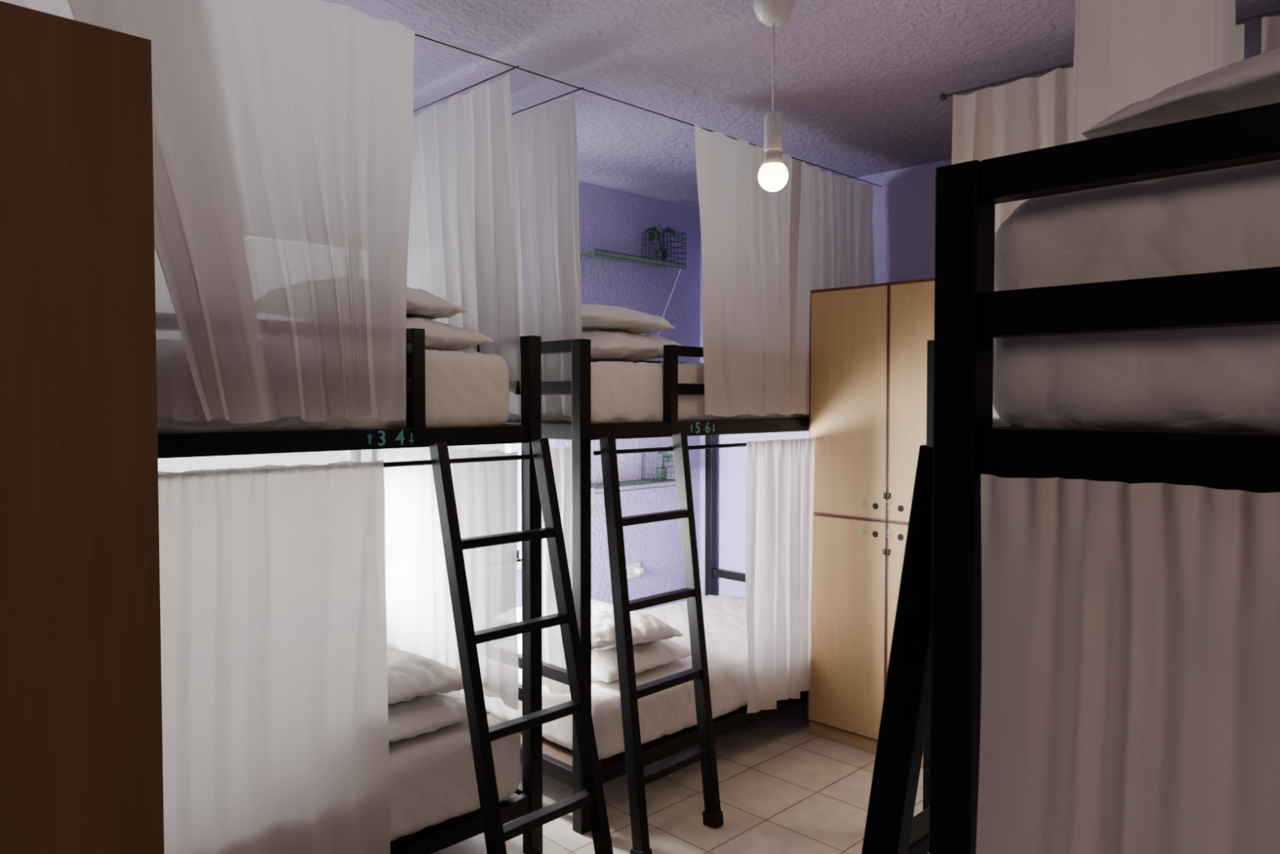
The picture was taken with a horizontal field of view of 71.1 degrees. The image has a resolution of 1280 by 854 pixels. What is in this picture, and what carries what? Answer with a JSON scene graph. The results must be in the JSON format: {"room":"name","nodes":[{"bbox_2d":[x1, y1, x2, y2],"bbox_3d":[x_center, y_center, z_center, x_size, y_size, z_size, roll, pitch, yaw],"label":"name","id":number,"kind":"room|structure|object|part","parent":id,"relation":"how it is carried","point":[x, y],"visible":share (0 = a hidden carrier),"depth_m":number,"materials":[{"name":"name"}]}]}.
{"room":"dormitory","nodes":[
{"label":"dormitory","id":0,"kind":"room"},
{"bbox_2d":[516,181,700,611],"bbox_3d":[-1.573,0.100,3.530,5.360,2.690,0.190,-2,2,-45],"label":"wall","id":1,"kind":"structure","parent":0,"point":[611,220],"depth_m":5.03,"materials":[{"name":"purple paint"}]},
{"bbox_2d":[345,443,519,559],"bbox_3d":[-1.563,-0.057,3.578,2.650,1.500,0.050,-2,2,-45],"label":"window","id":2,"kind":"structure","parent":1,"relation":"attached to","point":[350,455],"depth_m":4.48,"materials":[{"name":"white"}]},
{"bbox_2d":[413,66,519,112],"bbox_3d":[-0.819,-1.175,3.316,0.005,0.005,1.205,-2,2,-45],"label":"wire","id":3,"kind":"object","parent":1,"relation":"attached to","point":[510,69],"visible":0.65,"depth_m":3.09,"materials":[{"name":"metal"}]},
{"bbox_2d":[406,72,520,415],"bbox_3d":[-0.752,-0.605,3.328,0.105,1.126,1.014,-2,2,-45],"label":"curtain","id":4,"kind":"object","parent":3,"relation":"hanging from","point":[462,251],"visible":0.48,"depth_m":3.14,"materials":[{"name":"white fabric"}]},
{"bbox_2d":[511,87,583,115],"bbox_3d":[-0.621,-1.181,3.514,0.005,0.005,1.205,-2,2,-45],"label":"wire","id":5,"kind":"object","parent":1,"relation":"attached to","point":[582,87],"visible":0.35,"depth_m":3.23,"materials":[{"name":"black metal"}]},
{"bbox_2d":[511,93,582,416],"bbox_3d":[-0.499,-0.609,3.476,0.114,1.126,0.862,-2,2,-45],"label":"curtain","id":6,"kind":"object","parent":5,"relation":"hanging from","point":[545,153],"visible":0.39,"depth_m":3.30,"materials":[{"name":"white fabric"}]},
{"bbox_2d":[579,228,685,279],"bbox_3d":[-0.048,-0.919,4.824,0.695,0.315,0.175,-2,2,-45],"label":"wire shelf","id":7,"kind":"object","parent":1,"relation":"attached to","point":[595,253],"visible":0.97,"depth_m":4.89,"materials":[{"name":"metal"}]},
{"bbox_2d":[644,224,675,260],"bbox_3d":[0.108,-1.020,5.000,0.167,0.212,0.112,-2,2,-45],"label":"potted plant","id":8,"kind":"object","parent":7,"relation":"on","point":[655,227],"visible":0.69,"depth_m":4.99,"materials":[{"name":"green plant"}]},
{"bbox_3d":[0.117,-0.947,4.991,0.074,0.065,0.074,-2,2,-45],"label":"pot","id":9,"kind":"part","parent":8,"relation":"part of","materials":[{"name":"clear glass"}]},
{"bbox_2d":[657,266,681,360],"bbox_3d":[0.170,-0.621,5.045,0.168,0.541,0.020,1,2,38],"label":"power cord","id":10,"kind":"object","parent":7,"relation":"hanging from","point":[681,267],"visible":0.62,"depth_m":5.05,"materials":[{"name":"white plastic"}]},
{"bbox_2d":[662,229,685,263],"bbox_3d":[0.191,-0.994,4.944,0.184,0.172,0.004,-2,2,-45],"label":"basket","id":11,"kind":"object","parent":7,"relation":"on","point":[666,261],"depth_m":4.94,"materials":[{"name":"grey metal"}]},
{"bbox_2d":[591,450,675,516],"bbox_3d":[-0.048,0.290,4.860,0.695,0.315,0.175,-2,2,-45],"label":"wire shelf","id":12,"kind":"object","parent":1,"relation":"attached to","point":[642,482],"visible":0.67,"depth_m":4.92,"materials":[{"name":"black metal"}]},
{"bbox_2d":[656,444,673,479],"bbox_3d":[0.139,0.199,5.037,0.105,0.192,0.116,0,2,-3],"label":"potted plant","id":13,"kind":"object","parent":12,"relation":"on","point":[665,473],"visible":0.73,"depth_m":5.01,"materials":[{"name":"green plant"}]},
{"bbox_3d":[0.124,0.262,5.034,0.074,0.065,0.074,-2,2,-45],"label":"pot","id":14,"kind":"part","parent":13,"relation":"part of","materials":[{"name":"clear glass"}]},
{"bbox_2d":[662,450,675,481],"bbox_3d":[0.191,0.215,4.980,0.184,0.172,0.004,-2,2,-45],"label":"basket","id":15,"kind":"object","parent":12,"relation":"on","point":[670,455],"depth_m":4.95,"materials":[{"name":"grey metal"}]},
{"bbox_2d":[626,562,643,578],"bbox_3d":[-0.035,0.802,4.976,0.130,0.080,0.049,-2,2,-45],"label":"wall outlet","id":16,"kind":"object","parent":1,"relation":"attached to","point":[633,570],"visible":0.7,"depth_m":4.99,"materials":[{"name":"white plastic"}]},
{"bbox_2d":[431,699,928,853],"bbox_3d":[0.180,1.556,1.819,5.660,0.120,5.150,-2,2,-45],"label":"floor","id":17,"kind":"structure","parent":0,"point":[784,788],"depth_m":3.46,"materials":[{"name":"beige tile"}]},
{"bbox_2d":[0,0,164,853],"bbox_3d":[-1.195,0.493,1.158,0.925,2.045,0.594,-2,2,-45],"label":"wardrobe","id":18,"kind":"object","parent":17,"relation":"on","point":[82,765],"visible":1,"depth_m":1.18,"materials":[{"name":"brown wood"}]},
{"bbox_2d":[157,328,542,853],"bbox_3d":[-1.415,0.586,2.707,2.010,1.766,1.088,-2,2,-45],"label":"bunk bed","id":19,"kind":"object","parent":17,"relation":"on","point":[527,798],"visible":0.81,"depth_m":2.86,"materials":[{"name":"black paint"}]},
{"bbox_2d":[158,459,390,853],"bbox_3d":[-1.192,0.720,2.135,1.304,1.230,0.041,-2,2,-44],"label":"curtain","id":20,"kind":"object","parent":19,"relation":"hanging from","point":[273,588],"visible":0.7,"depth_m":2.37,"materials":[{"name":"white fabric"}]},
{"bbox_2d":[157,349,509,433],"bbox_3d":[-1.420,-0.111,2.688,1.884,0.262,0.970,-2,2,-45],"label":"mattress","id":21,"kind":"object","parent":19,"relation":"on","point":[462,388],"visible":0.27,"depth_m":2.83,"materials":[{"name":"white fabric"}]},
{"bbox_2d":[405,316,493,351],"bbox_3d":[-0.926,-0.315,3.082,0.527,0.131,0.734,-2,2,-45],"label":"pillow","id":22,"kind":"object","parent":21,"relation":"on","point":[439,336],"visible":0.21,"depth_m":2.92,"materials":[{"name":"white fabric"}]},
{"bbox_2d":[406,286,467,319],"bbox_3d":[-0.977,-0.425,3.057,0.485,0.127,0.681,-2,2,-42],"label":"pillow","id":23,"kind":"object","parent":22,"relation":"on","point":[420,303],"visible":0.16,"depth_m":2.91,"materials":[{"name":"white fabric"}]},
{"bbox_3d":[-1.061,0.043,2.336,1.910,0.060,0.035,-2,2,-45],"label":"bed rail","id":24,"kind":"part","parent":19,"relation":"part of","materials":[{"name":"black metal"}]},
{"bbox_3d":[-1.089,0.555,3.766,0.050,1.766,0.050,-2,2,-45],"label":"post","id":25,"kind":"part","parent":19,"relation":"part of","materials":[{"name":"paint"}]},
{"bbox_3d":[-1.216,-0.109,2.176,1.520,0.045,0.035,-2,2,-45],"label":"guard rail","id":26,"kind":"part","parent":19,"relation":"part of","materials":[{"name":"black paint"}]},
{"bbox_3d":[-1.216,-0.259,2.171,1.520,0.040,0.035,-2,2,-45],"label":"guard rail","id":27,"kind":"part","parent":19,"relation":"part of","materials":[{"name":"black paint"}]},
{"bbox_3d":[-0.679,-0.133,2.712,0.044,0.329,0.040,-2,2,-45],"label":"guard post","id":28,"kind":"part","parent":19,"relation":"part of","materials":[{"name":"black paint"}]},
{"bbox_2d":[377,446,518,710],"bbox_3d":[-0.750,0.513,3.377,0.032,0.888,0.953,-2,2,-45],"label":"curtain","id":29,"kind":"object","parent":19,"relation":"hanging from","point":[420,620],"visible":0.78,"depth_m":3.35,"materials":[{"name":"white fabric"}]},
{"bbox_2d":[388,714,520,841],"bbox_3d":[-1.403,1.131,2.711,1.891,0.264,1.016,-2,2,-45],"label":"mattress","id":30,"kind":"object","parent":19,"relation":"on","point":[433,780],"visible":0.14,"depth_m":2.81,"materials":[{"name":"white fabric"}]},
{"bbox_2d":[387,690,490,742],"bbox_3d":[-0.941,0.932,3.077,0.525,0.126,0.719,-2,2,-45],"label":"pillow","id":31,"kind":"object","parent":30,"relation":"on","point":[420,714],"visible":0.17,"depth_m":2.88,"materials":[{"name":"white fabric"}]},
{"bbox_2d":[386,642,463,703],"bbox_3d":[-0.977,0.818,3.023,0.530,0.148,0.698,-2,2,-45],"label":"pillow","id":32,"kind":"object","parent":31,"relation":"on","point":[411,675],"visible":0.31,"depth_m":2.90,"materials":[{"name":"white fabric"}]},
{"bbox_3d":[-1.036,0.119,2.313,1.900,0.016,0.015,-2,2,-45],"label":"curtain rod","id":33,"kind":"part","parent":19,"relation":"part of","materials":[{"name":"black paint"}]},
{"bbox_3d":[-1.061,1.300,2.373,1.910,0.060,0.035,-2,2,-45],"label":"bed rail","id":34,"kind":"part","parent":19,"relation":"part of","materials":[{"name":"black metal"}]},
{"bbox_3d":[-0.728,-0.295,3.380,0.035,0.045,0.970,-2,2,-45],"label":"guard rail","id":35,"kind":"part","parent":19,"relation":"part of","materials":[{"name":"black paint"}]},
{"bbox_3d":[-0.728,0.012,3.389,0.035,0.060,0.970,-2,2,-45],"label":"bed rail","id":36,"kind":"part","parent":19,"relation":"part of","materials":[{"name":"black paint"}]},
{"bbox_3d":[-0.728,-0.145,3.384,0.035,0.050,0.970,-2,2,-45],"label":"guard rail","id":37,"kind":"part","parent":19,"relation":"part of","materials":[{"name":"black paint"}]},
{"bbox_3d":[-0.728,1.268,3.426,0.035,0.060,0.970,-2,2,-45],"label":"bed rail","id":38,"kind":"part","parent":19,"relation":"part of","materials":[{"name":"black metal"}]},
{"bbox_3d":[-0.728,0.908,3.416,0.030,0.045,0.970,-2,2,-45],"label":"guard rail","id":39,"kind":"part","parent":19,"relation":"part of","materials":[{"name":"black metal"}]},
{"bbox_3d":[-0.368,0.576,3.045,0.050,1.766,0.050,-2,2,-45],"label":"post","id":40,"kind":"part","parent":19,"relation":"part of","materials":[{"name":"black metal"}]},
{"bbox_2d":[429,437,613,853],"bbox_3d":[-0.343,0.759,2.735,0.435,1.432,0.398,-2,2,-45],"label":"ladder","id":41,"kind":"object","parent":17,"relation":"on","point":[496,833],"visible":1,"depth_m":2.70,"materials":[{"name":"black metal"}]},
{"bbox_3d":[-0.484,0.753,2.598,0.393,1.411,0.036,2,2,44],"label":"rail","id":42,"kind":"part","parent":41,"relation":"part of","materials":[{"name":"black metal"}]},
{"bbox_3d":[-0.212,0.745,2.877,0.383,1.410,0.036,2,2,44],"label":"rail","id":43,"kind":"part","parent":41,"relation":"part of","materials":[{"name":"black metal"}]},
{"bbox_2d":[502,338,808,834],"bbox_3d":[0.111,0.541,4.231,1.955,1.766,1.088,-2,2,-45],"label":"bunk bed","id":44,"kind":"object","parent":17,"relation":"on","point":[561,763],"visible":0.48,"depth_m":3.34,"materials":[{"name":"black paint"}]},
{"bbox_3d":[-0.569,0.007,3.548,0.035,0.060,0.970,-2,2,-45],"label":"bed rail","id":45,"kind":"part","parent":44,"relation":"part of","materials":[{"name":"black metal"}]},
{"bbox_3d":[-0.569,0.904,3.575,0.030,0.045,0.970,-2,2,-45],"label":"guard rail","id":46,"kind":"part","parent":44,"relation":"part of","materials":[{"name":"black metal"}]},
{"bbox_3d":[-0.569,-0.300,3.539,0.035,0.045,0.970,-2,2,-45],"label":"guard rail","id":47,"kind":"part","parent":44,"relation":"part of","materials":[{"name":"black paint"}]},
{"bbox_3d":[-0.569,1.264,3.585,0.035,0.060,0.970,-2,2,-45],"label":"bed rail","id":48,"kind":"part","parent":44,"relation":"part of","materials":[{"name":"black metal"}]},
{"bbox_3d":[-0.569,-0.150,3.543,0.035,0.050,0.970,-2,2,-45],"label":"guard rail","id":49,"kind":"part","parent":44,"relation":"part of","materials":[{"name":"black paint"}]},
{"bbox_2d":[542,445,572,699],"bbox_3d":[-0.309,0.539,3.359,0.039,0.938,0.285,-2,2,-42],"label":"curtain","id":50,"kind":"object","parent":44,"relation":"hanging from","point":[553,652],"visible":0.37,"depth_m":3.38,"materials":[{"name":"white fabric"}]},
{"bbox_3d":[-0.209,0.572,3.204,0.050,1.766,0.050,-2,2,-45],"label":"post","id":51,"kind":"part","parent":44,"relation":"part of","materials":[{"name":"black metal"}]},
{"bbox_2d":[457,595,748,759],"bbox_3d":[0.132,1.098,4.246,1.812,0.239,1.015,-2,2,-45],"label":"mattress","id":52,"kind":"object","parent":44,"relation":"on","point":[671,710],"visible":0.33,"depth_m":3.68,"materials":[{"name":"white fabric"}]},
{"bbox_2d":[517,633,691,682],"bbox_3d":[-0.198,0.931,3.848,0.539,0.132,0.730,-2,2,-45],"label":"pillow","id":53,"kind":"object","parent":52,"relation":"on","point":[651,654],"visible":0.32,"depth_m":3.60,"materials":[{"name":"white fabric"}]},
{"bbox_2d":[516,599,683,649],"bbox_3d":[-0.220,0.819,3.780,0.504,0.138,0.642,-2,2,-42],"label":"pillow","id":54,"kind":"object","parent":53,"relation":"on","point":[646,628],"visible":0.41,"depth_m":3.61,"materials":[{"name":"white fabric"}]},
{"bbox_2d":[506,361,808,422],"bbox_3d":[0.115,-0.159,4.223,1.812,0.266,0.970,-2,2,-45],"label":"mattress","id":55,"kind":"object","parent":44,"relation":"on","point":[621,391],"visible":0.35,"depth_m":3.43,"materials":[{"name":"white fabric"}]},
{"bbox_2d":[582,329,682,362],"bbox_3d":[-0.219,-0.336,3.789,0.505,0.128,0.719,-2,2,-45],"label":"pillow","id":56,"kind":"object","parent":55,"relation":"on","point":[612,345],"visible":0.43,"depth_m":3.52,"materials":[{"name":"white fabric"}]},
{"bbox_2d":[581,304,675,333],"bbox_3d":[-0.262,-0.444,3.771,0.680,0.119,0.476,2,2,43],"label":"pillow","id":57,"kind":"object","parent":56,"relation":"on","point":[594,317],"visible":0.36,"depth_m":3.56,"materials":[{"name":"white fabric"}]},
{"bbox_3d":[-0.256,-0.331,4.572,1.905,0.040,0.035,-2,2,-45],"label":"guard rail","id":58,"kind":"part","parent":44,"relation":"part of","materials":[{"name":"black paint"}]},
{"bbox_3d":[0.490,0.073,3.838,1.845,0.016,0.015,-2,2,-45],"label":"curtain rod","id":59,"kind":"part","parent":44,"relation":"part of","materials":[{"name":"black paint"}]},
{"bbox_3d":[0.120,-0.156,3.511,0.044,0.329,0.040,-2,2,-45],"label":"guard post","id":60,"kind":"part","parent":44,"relation":"part of","materials":[{"name":"black paint"}]},
{"bbox_3d":[0.629,-0.314,4.016,1.440,0.040,0.035,-2,2,-45],"label":"guard rail","id":61,"kind":"part","parent":44,"relation":"part of","materials":[{"name":"black paint"}]},
{"bbox_3d":[0.629,-0.164,4.020,1.440,0.045,0.035,-2,2,-45],"label":"guard rail","id":62,"kind":"part","parent":44,"relation":"part of","materials":[{"name":"black paint"}]},
{"bbox_3d":[0.465,-0.002,3.861,1.855,0.060,0.035,-2,2,-45],"label":"bed rail","id":63,"kind":"part","parent":44,"relation":"part of","materials":[{"name":"black metal"}]},
{"bbox_3d":[0.465,1.254,3.898,1.855,0.060,0.035,-2,2,-45],"label":"bed rail","id":64,"kind":"part","parent":44,"relation":"part of","materials":[{"name":"black metal"}]},
{"bbox_3d":[0.417,0.510,5.271,0.050,1.766,0.050,-2,2,-45],"label":"post","id":65,"kind":"part","parent":44,"relation":"part of","materials":[{"name":"black metal"}]},
{"bbox_3d":[0.778,0.864,4.921,0.030,0.045,0.970,-2,2,-45],"label":"guard rail","id":66,"kind":"part","parent":44,"relation":"part of","materials":[{"name":"black metal"}]},
{"bbox_2d":[745,437,817,712],"bbox_3d":[0.663,0.636,3.971,0.604,1.168,0.049,-2,2,-45],"label":"curtain","id":67,"kind":"object","parent":44,"relation":"hanging from","point":[780,473],"visible":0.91,"depth_m":3.92,"materials":[{"name":"fabric"}]},
{"bbox_2d":[599,432,724,853],"bbox_3d":[0.080,0.745,3.221,0.500,1.431,0.309,-2,2,-45],"label":"ladder","id":68,"kind":"object","parent":17,"relation":"on","point":[637,778],"visible":1,"depth_m":3.17,"materials":[{"name":"black metal"}]},
{"bbox_3d":[-0.055,0.738,3.091,0.047,1.409,0.322,-1,2,-28],"label":"rail","id":69,"kind":"part","parent":68,"relation":"part of","materials":[{"name":"black metal"}]},
{"bbox_3d":[0.210,0.730,3.363,0.047,1.409,0.312,-1,2,-27],"label":"rail","id":70,"kind":"part","parent":68,"relation":"part of","materials":[{"name":"black metal"}]},
{"bbox_2d":[807,277,934,768],"bbox_3d":[1.244,0.404,4.031,0.540,2.052,0.806,-2,2,-45],"label":"locker","id":71,"kind":"object","parent":17,"relation":"on","point":[868,343],"visible":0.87,"depth_m":3.94,"materials":[{"name":"brown wood"}]},
{"bbox_3d":[0.925,0.884,4.010,0.019,0.954,0.391,-2,2,-45],"label":"door","id":72,"kind":"part","parent":71,"relation":"part of","materials":[{"name":"brown wood"}]},
{"bbox_3d":[0.925,-0.107,3.980,0.019,1.005,0.391,-2,2,-45],"label":"door","id":73,"kind":"part","parent":71,"relation":"part of","materials":[{"name":"brown wood"}]},
{"bbox_3d":[1.208,0.892,3.727,0.019,0.954,0.391,-2,2,-45],"label":"door","id":74,"kind":"part","parent":71,"relation":"part of","materials":[{"name":"brown wood"}]},
{"bbox_3d":[1.208,-0.099,3.697,0.019,1.005,0.391,-2,2,-45],"label":"door","id":75,"kind":"part","parent":71,"relation":"part of","materials":[{"name":"brown wood"}]},
{"bbox_2d":[861,444,933,853],"bbox_3d":[0.445,0.765,1.371,0.430,1.497,0.265,-2,2,-45],"label":"ladder","id":76,"kind":"object","parent":17,"relation":"on","point":[891,827],"visible":0.27,"depth_m":1.17,"materials":[{"name":"black metal"}]},
{"bbox_2d":[922,339,933,810],"bbox_3d":[2.107,0.581,2.889,1.010,1.766,2.030,-2,2,-45],"label":"bunk bed","id":77,"kind":"object","parent":17,"relation":"on","point":[930,371],"visible":0.02,"depth_m":3.23,"materials":[{"name":"black paint"}]},
{"bbox_2d":[992,416,1008,424],"bbox_3d":[2.107,-0.105,2.868,0.893,0.242,1.915,-2,2,-45],"label":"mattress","id":78,"kind":"object","parent":77,"relation":"on","point":[996,420],"visible":0.02,"depth_m":3.12,"materials":[{"name":"white fabric"}]},
{"bbox_2d":[928,102,1279,853],"bbox_3d":[1.404,0.600,1.387,1.990,1.818,1.040,-2,2,-45],"label":"bunk bed","id":79,"kind":"object","parent":17,"relation":"on","point":[969,313],"visible":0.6,"depth_m":0.97,"materials":[{"name":"black paint"}]},
{"bbox_3d":[0.375,0.610,1.058,0.050,1.818,0.050,-2,2,-45],"label":"post","id":80,"kind":"part","parent":79,"relation":"part of","materials":[{"name":"black metal"}]},
{"bbox_3d":[1.057,0.010,1.723,1.880,0.060,0.035,-2,2,-45],"label":"bed rail","id":81,"kind":"part","parent":79,"relation":"part of","materials":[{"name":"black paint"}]},
{"bbox_2d":[975,474,1279,853],"bbox_3d":[0.699,0.718,0.668,0.034,1.321,0.929,-2,2,-45],"label":"curtain","id":82,"kind":"object","parent":79,"relation":"hanging from","point":[1131,655],"visible":1,"depth_m":0.87,"materials":[{"name":"white fabric"}]},
{"bbox_3d":[0.725,0.040,0.691,0.035,0.060,0.940,-2,2,-45],"label":"bed rail","id":83,"kind":"part","parent":79,"relation":"part of","materials":[{"name":"black metal"}]},
{"bbox_3d":[0.725,-0.117,0.686,0.035,0.050,0.940,-2,2,-45],"label":"guard rail","id":84,"kind":"part","parent":79,"relation":"part of","materials":[{"name":"black paint"}]},
{"bbox_3d":[0.725,-0.267,0.682,0.035,0.045,0.940,-2,2,-45],"label":"guard rail","id":85,"kind":"part","parent":79,"relation":"part of","materials":[{"name":"black metal"}]},
{"bbox_2d":[992,161,1279,433],"bbox_3d":[1.395,-0.144,1.377,1.895,0.296,0.969,-2,2,-45],"label":"mattress","id":86,"kind":"object","parent":79,"relation":"on","point":[1223,379],"visible":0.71,"depth_m":0.93,"materials":[{"name":"white fabric"}]},
{"bbox_2d":[1097,160,1279,188],"bbox_3d":[0.976,-0.310,0.967,0.525,0.098,0.778,-2,2,-45],"label":"pillow","id":87,"kind":"object","parent":86,"relation":"on","point":[1145,182],"visible":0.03,"depth_m":0.99,"materials":[{"name":"white fabric"}]},
{"bbox_2d":[1081,47,1279,139],"bbox_3d":[0.970,-0.384,0.928,0.832,0.163,0.526,1,2,38],"label":"pillow","id":88,"kind":"object","parent":87,"relation":"on","point":[1253,82],"visible":0.27,"depth_m":0.93,"materials":[{"name":"white fabric"}]},
{"bbox_2d":[320,0,1279,208],"bbox_3d":[0.180,-1.252,1.735,5.660,0.120,5.150,-2,2,-45],"label":"ceiling","id":89,"kind":"structure","parent":0,"point":[860,85],"depth_m":3.04,"materials":[{"name":"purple paint"}]},
{"bbox_2d":[753,0,794,191],"bbox_3d":[0.380,-0.945,2.554,0.118,0.543,0.118,-2,2,-45],"label":"pendant lamp","id":90,"kind":"object","parent":89,"relation":"hanging from","point":[773,175],"visible":1,"depth_m":2.53,"materials":[{"name":"white plastic"}]},
{"bbox_2d":[764,110,782,152],"bbox_3d":[0.380,-0.844,2.557,0.052,0.114,0.052,-2,2,-45],"label":"socket","id":91,"kind":"object","parent":90,"relation":"attached to","point":[773,119],"depth_m":2.54,"materials":[{"name":"white plastic"}]},
{"bbox_3d":[0.380,-1.019,2.552,0.007,0.265,0.007,-2,2,-45],"label":"cord","id":92,"kind":"part","parent":90,"relation":"part of","materials":[{"name":"white plastic"}]},
{"bbox_3d":[0.380,-0.711,2.561,0.086,0.075,0.086,-2,2,-45],"label":"bulb","id":93,"kind":"part","parent":90,"relation":"part of","materials":[{"name":"white glass"}]},
{"bbox_3d":[1.015,-1.122,1.710,1.900,0.005,0.005,-2,2,-45],"label":"wire","id":94,"kind":"object","parent":89,"relation":"attached to","visible":0},
{"bbox_2d":[1070,0,1235,190],"bbox_3d":[1.031,-0.557,1.741,1.060,1.126,0.066,-2,2,-45],"label":"curtain","id":95,"kind":"object","parent":94,"relation":"hanging from","point":[1126,52],"visible":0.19,"depth_m":1.59,"materials":[{"name":"white fabric"}]},
{"bbox_2d":[699,159,951,599],"bbox_3d":[2.128,0.094,3.724,0.150,2.690,5.150,-2,2,-45],"label":"wall","id":96,"kind":"structure","parent":0,"point":[904,208],"depth_m":4.52,"materials":[{"name":"purple paint"}]},
{"bbox_3d":[1.948,0.205,0.010,5.360,2.690,0.150,-2,2,-45],"label":"wall","id":97,"kind":"structure","parent":0,"visible":0},
{"bbox_2d":[939,10,1279,100],"bbox_3d":[2.043,-1.125,2.153,0.024,0.024,2.802,-2,2,-45],"label":"wire","id":98,"kind":"object","parent":97,"relation":"attached to","point":[943,96],"visible":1,"depth_m":2.92,"materials":[{"name":"metal"}]},
{"bbox_2d":[951,23,1244,417],"bbox_3d":[1.391,-0.580,2.826,0.860,1.126,0.071,2,2,43],"label":"curtain","id":99,"kind":"object","parent":98,"relation":"hanging from","point":[1025,114],"visible":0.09,"depth_m":2.96,"materials":[{"name":"white fabric"}]},
{"bbox_2d":[1261,16,1279,53],"bbox_3d":[2.040,-0.560,2.172,0.054,1.126,0.919,-2,2,-45],"label":"curtain","id":100,"kind":"object","parent":98,"relation":"hanging from","point":[1270,35],"visible":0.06,"depth_m":2.46,"materials":[{"name":"white fabric"}]},
{"bbox_3d":[-1.768,0.210,-0.171,0.150,2.690,5.150,-2,2,-45],"label":"wall","id":101,"kind":"structure","parent":0,"visible":0},
{"bbox_2d":[414,33,882,186],"bbox_3d":[-0.682,-1.148,2.601,5.360,0.005,0.005,-2,2,-45],"label":"wire","id":102,"kind":"object","parent":101,"relation":"attached to","point":[417,35],"visible":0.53,"depth_m":3.11,"materials":[{"name":"black metal"}]},
{"bbox_2d":[66,0,414,422],"bbox_3d":[-0.976,-0.572,2.250,0.945,1.126,0.074,-2,2,-45],"label":"curtain","id":103,"kind":"object","parent":102,"relation":"hanging from","point":[282,130],"visible":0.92,"depth_m":2.31,"materials":[{"name":"fabric"}]},
{"bbox_2d":[694,124,801,417],"bbox_3d":[0.463,-0.612,3.735,0.719,1.136,0.064,-2,2,-45],"label":"curtain","id":104,"kind":"object","parent":102,"relation":"hanging from","point":[750,232],"visible":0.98,"depth_m":3.70,"materials":[{"name":"white fabric"}]},
{"bbox_2d":[791,161,875,414],"bbox_3d":[0.904,-0.626,4.212,0.043,1.136,0.746,2,2,44],"label":"curtain","id":105,"kind":"object","parent":102,"relation":"hanging from","point":[836,244],"visible":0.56,"depth_m":4.17,"materials":[{"name":"white fabric"}]}
]}

